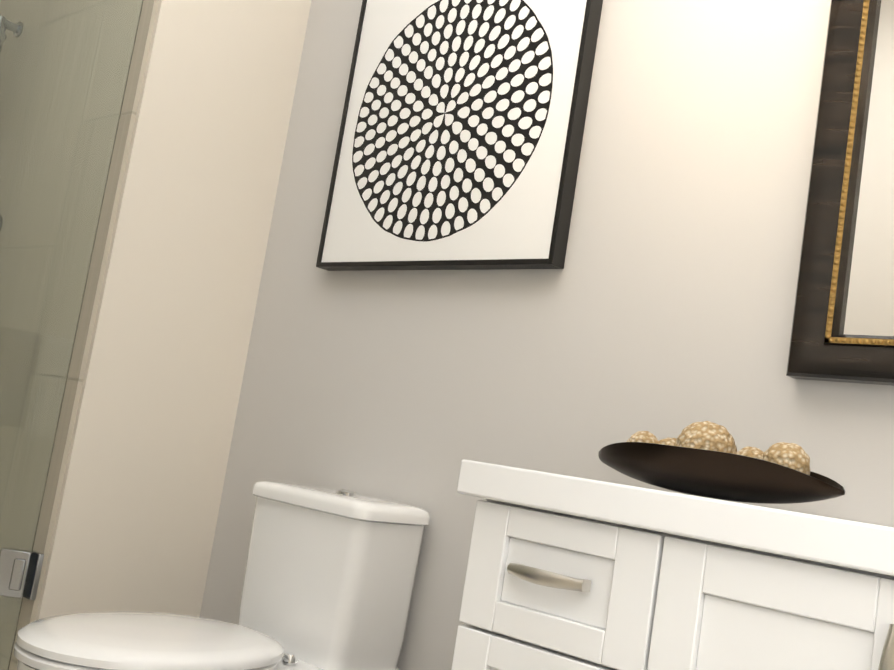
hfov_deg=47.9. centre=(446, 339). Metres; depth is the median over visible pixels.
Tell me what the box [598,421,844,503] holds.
decorative bowl
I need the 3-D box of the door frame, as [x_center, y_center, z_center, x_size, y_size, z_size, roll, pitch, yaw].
[-0.963,-0.327,2.327,0.788,2.440,0.011,3,-9,42]
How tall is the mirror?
0.914 m
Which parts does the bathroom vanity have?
drawer, drawer, door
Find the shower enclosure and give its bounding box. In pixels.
[0,0,143,669]
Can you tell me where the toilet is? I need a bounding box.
[14,481,429,669]
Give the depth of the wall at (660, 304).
1.73 m
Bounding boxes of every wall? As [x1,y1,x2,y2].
[35,0,310,620]
[200,0,893,669]
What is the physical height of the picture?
0.628 m
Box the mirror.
[786,0,893,385]
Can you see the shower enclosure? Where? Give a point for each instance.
(64, 68)
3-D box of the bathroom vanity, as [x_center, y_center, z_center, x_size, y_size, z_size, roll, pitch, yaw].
[0.550,0.353,0.926,1.011,0.560,0.586,3,-9,42]
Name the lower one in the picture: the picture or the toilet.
the toilet
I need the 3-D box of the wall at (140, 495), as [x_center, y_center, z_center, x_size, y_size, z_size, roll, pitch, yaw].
[-0.833,-0.290,2.464,0.800,2.440,0.376,3,-9,42]
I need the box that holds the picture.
[316,0,602,270]
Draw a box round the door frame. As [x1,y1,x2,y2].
[9,0,158,669]
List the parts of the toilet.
lid, tank, tank lid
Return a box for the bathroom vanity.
[451,459,893,669]

